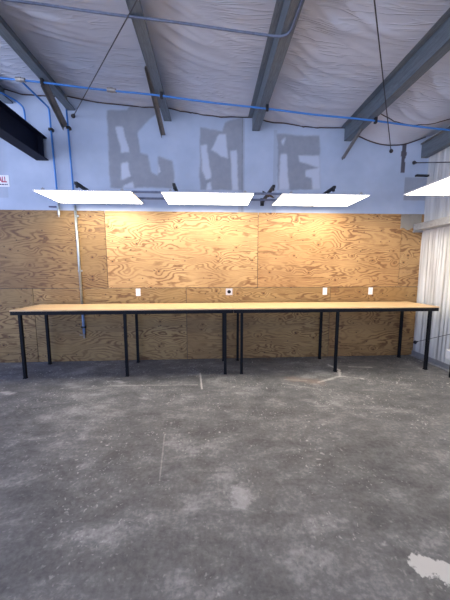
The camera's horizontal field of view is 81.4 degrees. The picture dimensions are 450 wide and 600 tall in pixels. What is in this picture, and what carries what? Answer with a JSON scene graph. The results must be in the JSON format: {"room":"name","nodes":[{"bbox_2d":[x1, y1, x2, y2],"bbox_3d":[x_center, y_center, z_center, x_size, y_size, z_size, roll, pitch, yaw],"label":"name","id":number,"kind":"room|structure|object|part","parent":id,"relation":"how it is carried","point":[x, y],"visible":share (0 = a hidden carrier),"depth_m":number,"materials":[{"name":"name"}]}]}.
{"room":"workshop","nodes":[
{"label":"workshop","id":0,"kind":"room"},
{"bbox_2d":[0,90,430,362],"bbox_3d":[-1.135,-1.206,4.251,9.400,4.450,0.140,0,6,-3],"label":"wall","id":1,"kind":"structure","parent":0,"point":[114,147],"depth_m":4.11,"materials":[{"name":"paint"}]},
{"bbox_2d":[0,175,9,186],"bbox_3d":[-3.486,-1.817,3.981,0.385,0.170,0.008,0,6,-3],"label":"wall sign","id":2,"kind":"object","parent":1,"relation":"attached to","point":[4,179],"visible":1,"depth_m":3.99,"materials":[{"name":"white paper"}]},
{"bbox_2d":[0,289,38,362],"bbox_3d":[-4.300,0.430,4.191,2.442,1.212,0.010,0,6,-3],"label":"plywood sheet","id":3,"kind":"object","parent":1,"relation":"attached to","point":[10,299],"visible":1,"depth_m":4.24,"materials":[{"name":"brown wood"}]},
{"bbox_2d":[0,100,48,160],"bbox_3d":[-2.526,-1.753,-0.766,0.180,0.330,9.544,0,6,-3],"label":"steel beam","id":4,"kind":"structure","parent":1,"relation":"attached to","point":[15,130],"depth_m":3.50,"materials":[{"name":"black metal"}]},
{"bbox_2d":[22,82,59,216],"bbox_3d":[-2.613,-2.041,3.682,0.161,1.581,0.637,0,6,-3],"label":"pipe","id":5,"kind":"object","parent":1,"relation":"attached to","point":[50,129],"visible":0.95,"depth_m":3.92,"materials":[{"name":"plastic"}]},
{"bbox_2d":[0,210,107,287],"bbox_3d":[-3.114,-0.791,4.116,2.432,1.212,0.010,0,6,-3],"label":"plywood sheet","id":6,"kind":"object","parent":1,"relation":"attached to","point":[38,248],"visible":1,"depth_m":4.13,"materials":[{"name":"brown wood"}]},
{"bbox_2d":[74,205,86,337],"bbox_3d":[-2.325,-0.421,4.172,0.107,2.110,0.047,0,6,-3],"label":"conduit","id":7,"kind":"object","parent":6,"relation":"attached to","point":[83,326],"visible":0.96,"depth_m":4.15,"materials":[{"name":"metal"}]},
{"bbox_2d":[41,84,66,129],"bbox_3d":[-2.345,-2.658,3.625,0.073,0.291,0.636,-1,7,-10],"label":"brace","id":8,"kind":"object","parent":1,"relation":"attached to","point":[46,89],"visible":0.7,"depth_m":3.59,"materials":[{"name":"metal"}]},
{"bbox_2d":[66,109,74,204],"bbox_3d":[-2.346,-2.155,3.975,0.059,1.361,0.059,0,6,-3],"label":"pipe","id":9,"kind":"object","parent":1,"relation":"attached to","point":[68,127],"visible":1,"depth_m":3.94,"materials":[{"name":"plastic"}]},
{"bbox_2d":[74,181,103,203],"bbox_3d":[-1.910,-1.520,3.700,0.060,0.120,0.800,0,6,-3],"label":"support bracket","id":10,"kind":"object","parent":1,"relation":"attached to","point":[77,185],"visible":0.44,"depth_m":3.39,"materials":[{"name":"black metal"}]},
{"bbox_3d":[-1.910,-1.521,3.700,0.036,0.042,0.800,0,6,-3],"label":"arm","id":11,"kind":"part","parent":10,"relation":"part of","materials":[{"name":"black metal"}]},
{"bbox_2d":[71,0,137,117],"bbox_3d":[-0.867,-2.522,2.332,0.055,0.184,4.331,-6,9,-41],"label":"rod","id":12,"kind":"object","parent":1,"relation":"attached to","point":[72,115],"visible":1,"depth_m":2.73,"materials":[{"name":"metal"}]},
{"bbox_2d":[33,288,186,361],"bbox_3d":[-1.858,0.412,4.320,2.432,1.212,0.010,0,6,-3],"label":"plywood sheet","id":13,"kind":"object","parent":1,"relation":"attached to","point":[161,336],"visible":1,"depth_m":4.32,"materials":[{"name":"brown wood"}]},
{"bbox_2d":[136,289,140,295],"bbox_3d":[-1.419,-0.126,4.273,0.074,0.120,0.010,0,6,-3],"label":"outlet plate","id":14,"kind":"object","parent":13,"relation":"attached to","point":[138,293],"visible":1,"depth_m":4.27,"materials":[{"name":"white plastic"}]},
{"bbox_2d":[145,66,164,137],"bbox_3d":[-0.934,-2.632,3.557,0.060,0.392,0.914,0,6,-2],"label":"brace","id":15,"kind":"object","parent":1,"relation":"attached to","point":[154,98],"visible":0.9,"depth_m":3.55,"materials":[{"name":"metal"}]},
{"bbox_2d":[172,183,182,204],"bbox_3d":[-0.681,-1.529,3.765,0.060,0.120,0.800,0,6,-3],"label":"support bracket","id":16,"kind":"object","parent":1,"relation":"attached to","point":[173,184],"visible":0.45,"depth_m":3.41,"materials":[{"name":"black metal"}]},
{"bbox_2d":[54,189,332,194],"bbox_3d":[-0.194,-1.422,3.472,4.000,0.023,0.028,0,6,-3],"label":"mounting rail","id":17,"kind":"object","parent":16,"relation":"hanging from","point":[255,193],"visible":0.26,"depth_m":3.44,"materials":[{"name":"metal"}]},
{"bbox_2d":[32,187,143,203],"bbox_3d":[-1.819,-1.431,3.603,1.220,0.044,0.605,0,6,-3],"label":"led panel light","id":18,"kind":"object","parent":17,"relation":"attached to","point":[61,196],"visible":1,"depth_m":3.55,"materials":[{"name":"white plastic"}]},
{"bbox_2d":[272,191,369,205],"bbox_3d":[1.334,-1.453,3.770,1.195,0.044,0.605,0,6,-3],"label":"led panel light","id":19,"kind":"object","parent":17,"relation":"attached to","point":[285,199],"visible":1,"depth_m":3.71,"materials":[{"name":"white plastic"}]},
{"bbox_2d":[138,197,275,200],"bbox_3d":[-0.211,-1.457,3.779,4.000,0.023,0.028,0,6,-3],"label":"mounting rail","id":20,"kind":"object","parent":16,"relation":"hanging from","point":[149,198],"visible":0.05,"depth_m":3.75,"materials":[{"name":"metal"}]},
{"bbox_2d":[161,189,253,204],"bbox_3d":[-0.236,-1.442,3.686,1.210,0.044,0.605,0,6,-3],"label":"led panel light","id":21,"kind":"object","parent":20,"relation":"attached to","point":[172,197],"visible":1,"depth_m":3.60,"materials":[{"name":"white plastic"}]},
{"bbox_2d":[105,211,257,287],"bbox_3d":[-0.677,-0.808,4.245,2.432,1.212,0.010,0,6,-3],"label":"plywood sheet","id":22,"kind":"object","parent":1,"relation":"attached to","point":[146,249],"visible":1,"depth_m":4.24,"materials":[{"name":"brown wood"}]},
{"bbox_2d":[4,88,425,145],"bbox_3d":[-0.481,-2.817,4.027,7.498,0.688,0.018,0,6,-3],"label":"trim","id":23,"kind":"structure","parent":1,"relation":"attached to","point":[4,88],"depth_m":4.04,"materials":[{"name":"metal"}]},
{"bbox_2d":[186,287,329,358],"bbox_3d":[0.578,0.395,4.449,2.432,1.212,0.010,0,6,-3],"label":"plywood sheet","id":24,"kind":"object","parent":1,"relation":"attached to","point":[265,335],"visible":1,"depth_m":4.45,"materials":[{"name":"brown wood"}]},
{"bbox_2d":[226,288,231,294],"bbox_3d":[0.069,-0.137,4.350,0.110,0.110,0.013,0,6,-3],"label":"outlet plate","id":25,"kind":"object","parent":24,"relation":"attached to","point":[228,290],"visible":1,"depth_m":4.34,"materials":[{"name":"grey plastic"}]},
{"bbox_2d":[260,185,274,205],"bbox_3d":[0.622,-1.538,3.835,0.060,0.120,0.800,0,6,-3],"label":"support bracket","id":26,"kind":"object","parent":1,"relation":"attached to","point":[272,188],"visible":0.89,"depth_m":3.81,"materials":[{"name":"black metal"}]},
{"bbox_2d":[310,186,335,206],"bbox_3d":[1.441,-1.544,3.878,0.060,0.120,0.800,0,6,-3],"label":"support bracket","id":27,"kind":"object","parent":1,"relation":"attached to","point":[332,188],"visible":0.46,"depth_m":3.57,"materials":[{"name":"black metal"}]},
{"bbox_3d":[1.441,-1.545,3.878,0.036,0.042,0.800,0,6,-3],"label":"arm","id":28,"kind":"part","parent":27,"relation":"part of","materials":[{"name":"black metal"}]},
{"bbox_2d":[258,212,401,286],"bbox_3d":[1.759,-0.826,4.375,2.432,1.212,0.010,0,6,-3],"label":"plywood sheet","id":29,"kind":"object","parent":1,"relation":"attached to","point":[295,249],"visible":1,"depth_m":4.37,"materials":[{"name":"brown wood"}]},
{"bbox_2d":[342,128,362,159],"bbox_3d":[1.950,-2.377,4.004,0.061,0.315,0.413,-2,7,-15],"label":"brace","id":30,"kind":"object","parent":1,"relation":"attached to","point":[360,130],"visible":1,"depth_m":3.98,"materials":[{"name":"metal"}]},
{"bbox_2d":[328,287,417,355],"bbox_3d":[2.575,0.380,4.555,1.552,1.212,0.010,0,6,-3],"label":"plywood sheet","id":31,"kind":"object","parent":1,"relation":"attached to","point":[360,333],"visible":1,"depth_m":4.55,"materials":[{"name":"brown wood"}]},
{"bbox_2d":[368,287,372,293],"bbox_3d":[2.495,-0.154,4.480,0.074,0.120,0.010,0,6,-3],"label":"outlet plate","id":32,"kind":"object","parent":31,"relation":"attached to","point":[370,291],"visible":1,"depth_m":4.48,"materials":[{"name":"white plastic"}]},
{"bbox_2d":[374,0,392,152],"bbox_3d":[1.681,-2.360,2.800,0.054,0.284,3.548,4,8,35],"label":"rod","id":33,"kind":"object","parent":1,"relation":"attached to","point":[390,150],"visible":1,"depth_m":2.67,"materials":[{"name":"metal"}]},
{"bbox_2d":[398,214,423,286],"bbox_3d":[3.165,-0.836,4.449,0.368,1.212,0.010,0,6,-3],"label":"plywood sheet","id":34,"kind":"object","parent":1,"relation":"attached to","point":[410,249],"visible":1,"depth_m":4.46,"materials":[{"name":"brown wood"}]},
{"bbox_2d":[400,214,421,229],"bbox_3d":[3.114,-1.301,4.374,0.360,0.260,0.011,0,6,-3],"label":"flap","id":35,"kind":"object","parent":34,"relation":"attached to","point":[408,221],"visible":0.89,"depth_m":4.37,"materials":[{"name":"grey fabric"}]},
{"bbox_2d":[415,174,428,176],"bbox_3d":[3.240,-2.044,4.296,0.215,0.025,0.050,0,6,-3],"label":"wall bar","id":36,"kind":"object","parent":1,"relation":"attached to","point":[417,175],"visible":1,"depth_m":4.27,"materials":[{"name":"black metal"}]},
{"bbox_2d":[412,161,449,164],"bbox_3d":[3.162,-1.837,3.455,0.060,0.687,1.739,-1,6,-5],"label":"rod","id":37,"kind":"object","parent":1,"relation":"attached to","point":[413,162],"visible":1,"depth_m":4.04,"materials":[{"name":"metal"}]},
{"bbox_3d":[3.173,-1.826,3.457,0.014,0.663,1.739,-1,6,-5],"label":"rod","id":38,"kind":"part","parent":37,"relation":"part of","materials":[{"name":"metal"}]},
{"bbox_2d":[0,355,449,599],"bbox_3d":[-1.605,1.600,-0.207,10.750,0.120,9.800,0,6,-3],"label":"floor","id":39,"kind":"structure","parent":0,"point":[282,478],"depth_m":1.88,"materials":[{"name":"concrete"}]},
{"bbox_2d":[9,303,233,378],"bbox_3d":[-1.415,0.575,3.987,3.044,0.970,0.643,0,6,-3],"label":"workbench","id":40,"kind":"object","parent":39,"relation":"on","point":[144,308],"visible":1,"depth_m":3.70,"materials":[{"name":"brown wood"}]},
{"bbox_3d":[-2.802,0.650,3.623,0.038,0.896,0.038,0,6,-3],"label":"leg","id":41,"kind":"part","parent":40,"relation":"part of","materials":[{"name":"black metal"}]},
{"bbox_3d":[-2.832,0.586,4.180,0.038,0.896,0.038,0,6,-3],"label":"leg","id":42,"kind":"part","parent":40,"relation":"part of","materials":[{"name":"black metal"}]},
{"bbox_3d":[-1.415,0.137,3.937,3.036,0.052,0.635,0,6,-3],"label":"frame","id":43,"kind":"part","parent":40,"relation":"part of","materials":[{"name":"black metal"}]},
{"bbox_3d":[-1.399,0.639,3.697,0.038,0.896,0.038,0,6,-3],"label":"leg","id":44,"kind":"part","parent":40,"relation":"part of","materials":[{"name":"black metal"}]},
{"bbox_3d":[-1.429,0.576,4.255,0.038,0.896,0.038,0,6,-3],"label":"leg","id":45,"kind":"part","parent":40,"relation":"part of","materials":[{"name":"black metal"}]},
{"bbox_3d":[-0.026,0.566,4.329,0.038,0.896,0.038,0,6,-3],"label":"leg","id":46,"kind":"part","parent":40,"relation":"part of","materials":[{"name":"black metal"}]},
{"bbox_3d":[0.004,0.629,3.771,0.038,0.896,0.038,0,6,-3],"label":"leg","id":47,"kind":"part","parent":40,"relation":"part of","materials":[{"name":"black metal"}]},
{"bbox_2d":[231,301,438,373],"bbox_3d":[1.629,0.553,4.148,3.044,0.970,0.643,0,6,-3],"label":"workbench","id":48,"kind":"object","parent":39,"relation":"on","point":[401,306],"visible":0.96,"depth_m":3.88,"materials":[{"name":"brown wood"}]},
{"bbox_3d":[0.211,0.564,4.341,0.038,0.896,0.038,0,6,-3],"label":"leg","id":49,"kind":"part","parent":48,"relation":"part of","materials":[{"name":"black metal"}]},
{"bbox_3d":[0.242,0.628,3.784,0.038,0.896,0.038,0,6,-3],"label":"leg","id":50,"kind":"part","parent":48,"relation":"part of","materials":[{"name":"black metal"}]},
{"bbox_3d":[1.615,0.554,4.416,0.038,0.896,0.038,0,6,-3],"label":"leg","id":51,"kind":"part","parent":48,"relation":"part of","materials":[{"name":"black metal"}]},
{"bbox_3d":[1.628,0.115,4.098,3.036,0.052,0.635,0,6,-3],"label":"frame","id":52,"kind":"part","parent":48,"relation":"part of","materials":[{"name":"black metal"}]},
{"bbox_3d":[1.645,0.618,3.858,0.038,0.896,0.038,0,6,-3],"label":"leg","id":53,"kind":"part","parent":48,"relation":"part of","materials":[{"name":"black metal"}]},
{"bbox_3d":[3.018,0.544,4.490,0.038,0.896,0.038,0,6,-3],"label":"leg","id":54,"kind":"part","parent":48,"relation":"part of","materials":[{"name":"black metal"}]},
{"bbox_3d":[3.047,0.607,3.933,0.038,0.896,0.038,0,6,-3],"label":"leg","id":55,"kind":"part","parent":48,"relation":"part of","materials":[{"name":"black metal"}]},
{"bbox_2d":[445,349,449,377],"bbox_3d":[3.138,0.835,3.648,0.082,0.520,0.074,0,6,-3],"label":"post","id":56,"kind":"object","parent":39,"relation":"on","point":[447,355],"visible":1,"depth_m":3.64,"materials":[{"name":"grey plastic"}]},
{"bbox_2d":[0,0,449,144],"bbox_3d":[-1.079,-2.382,-0.759,9.800,0.880,9.544,0,6,-3],"label":"ceiling","id":57,"kind":"structure","parent":0,"point":[331,65],"depth_m":2.94,"materials":[{"name":"plastic"}]},
{"bbox_2d":[0,85,12,103],"bbox_3d":[-2.976,-2.475,-0.873,0.180,0.206,9.542,0,6,-3],"label":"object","id":58,"kind":"structure","parent":57,"relation":"attached to","point":[6,100],"depth_m":3.79,"materials":[{"name":"grey metal"}]},
{"bbox_2d":[0,15,74,110],"bbox_3d":[-2.087,-2.412,-0.818,0.180,0.206,9.542,0,6,-3],"label":"beam","id":59,"kind":"structure","parent":57,"relation":"attached to","point":[6,32],"depth_m":3.04,"materials":[{"name":"grey metal"}]},
{"bbox_2d":[125,0,170,120],"bbox_3d":[-0.659,-2.312,-0.730,0.180,0.206,9.542,0,6,-3],"label":"beam","id":60,"kind":"structure","parent":57,"relation":"attached to","point":[140,26],"depth_m":2.76,"materials":[{"name":"grey metal"}]},
{"bbox_2d":[0,77,449,130],"bbox_3d":[-0.999,-2.646,3.365,8.402,0.678,0.058,0,6,-3],"label":"pipe","id":61,"kind":"object","parent":60,"relation":"hanging from","point":[18,79],"visible":0.99,"depth_m":3.41,"materials":[{"name":"plastic"}]},
{"bbox_2d":[0,91,25,119],"bbox_3d":[-3.121,-2.661,3.591,0.133,0.496,0.680,3,7,22],"label":"pipe","id":62,"kind":"object","parent":61,"relation":"attached to","point":[20,104],"visible":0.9,"depth_m":3.83,"materials":[{"name":"plastic"}]},
{"bbox_2d":[248,0,304,130],"bbox_3d":[0.704,-2.216,-0.645,0.180,0.206,9.542,0,6,-3],"label":"beam","id":63,"kind":"structure","parent":57,"relation":"attached to","point":[284,13],"depth_m":2.76,"materials":[{"name":"grey metal"}]},
{"bbox_2d":[0,0,302,37],"bbox_3d":[-2.113,-2.325,-0.543,5.757,0.470,5.671,0,6,-3],"label":"conduit","id":64,"kind":"object","parent":63,"relation":"attached to","point":[15,1],"visible":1,"depth_m":2.34,"materials":[{"name":"metal"}]},
{"bbox_2d":[342,8,449,140],"bbox_3d":[2.187,-2.111,-0.554,0.180,0.206,9.542,0,6,-3],"label":"beam","id":65,"kind":"structure","parent":57,"relation":"attached to","point":[435,43],"depth_m":2.87,"materials":[{"name":"grey metal"}]},
{"bbox_2d":[413,125,449,364],"bbox_3d":[3.680,-0.320,-0.199,0.266,3.680,9.684,0,6,-3],"label":"wall","id":66,"kind":"structure","parent":0,"point":[433,286],"depth_m":4.16,"materials":[{"name":"plastic"}]},
{"bbox_2d":[381,114,449,125],"bbox_3d":[2.606,-2.604,3.717,1.245,0.160,0.135,-1,6,-5],"label":"trim","id":67,"kind":"structure","parent":66,"relation":"attached to","point":[381,114],"depth_m":3.75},
{"bbox_2d":[409,350,449,371],"bbox_3d":[3.600,1.473,-0.075,0.120,0.090,9.534,0,6,-3],"label":"baseboard","id":68,"kind":"structure","parent":66,"relation":"attached to","point":[439,364],"depth_m":4.19,"materials":[{"name":"grey metal"}]},
{"bbox_2d":[413,216,449,232],"bbox_3d":[3.500,-0.668,-0.324,0.194,0.130,9.532,0,6,-3],"label":"ledge","id":69,"kind":"object","parent":66,"relation":"attached to","point":[445,221],"depth_m":4.03,"materials":[{"name":"grey metal"}]},
{"bbox_2d":[420,126,449,157],"bbox_3d":[3.503,-1.901,-0.459,0.125,0.222,9.542,0,6,-3],"label":"beam","id":70,"kind":"structure","parent":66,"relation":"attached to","point":[440,141],"depth_m":4.00,"materials":[{"name":"metal"}]},
{"bbox_3d":[2.974,-1.368,2.928,0.870,0.030,0.028,0,6,-3],"label":"mounting rail","id":71,"kind":"object","parent":66,"relation":"attached to","visible":0},
{"bbox_2d":[404,176,449,195],"bbox_3d":[2.718,-1.356,2.895,0.605,0.044,1.220,0,6,-3],"label":"led panel light","id":72,"kind":"object","parent":71,"relation":"attached to","point":[441,187],"visible":1,"depth_m":3.26,"materials":[{"name":"white plastic"}]}
]}

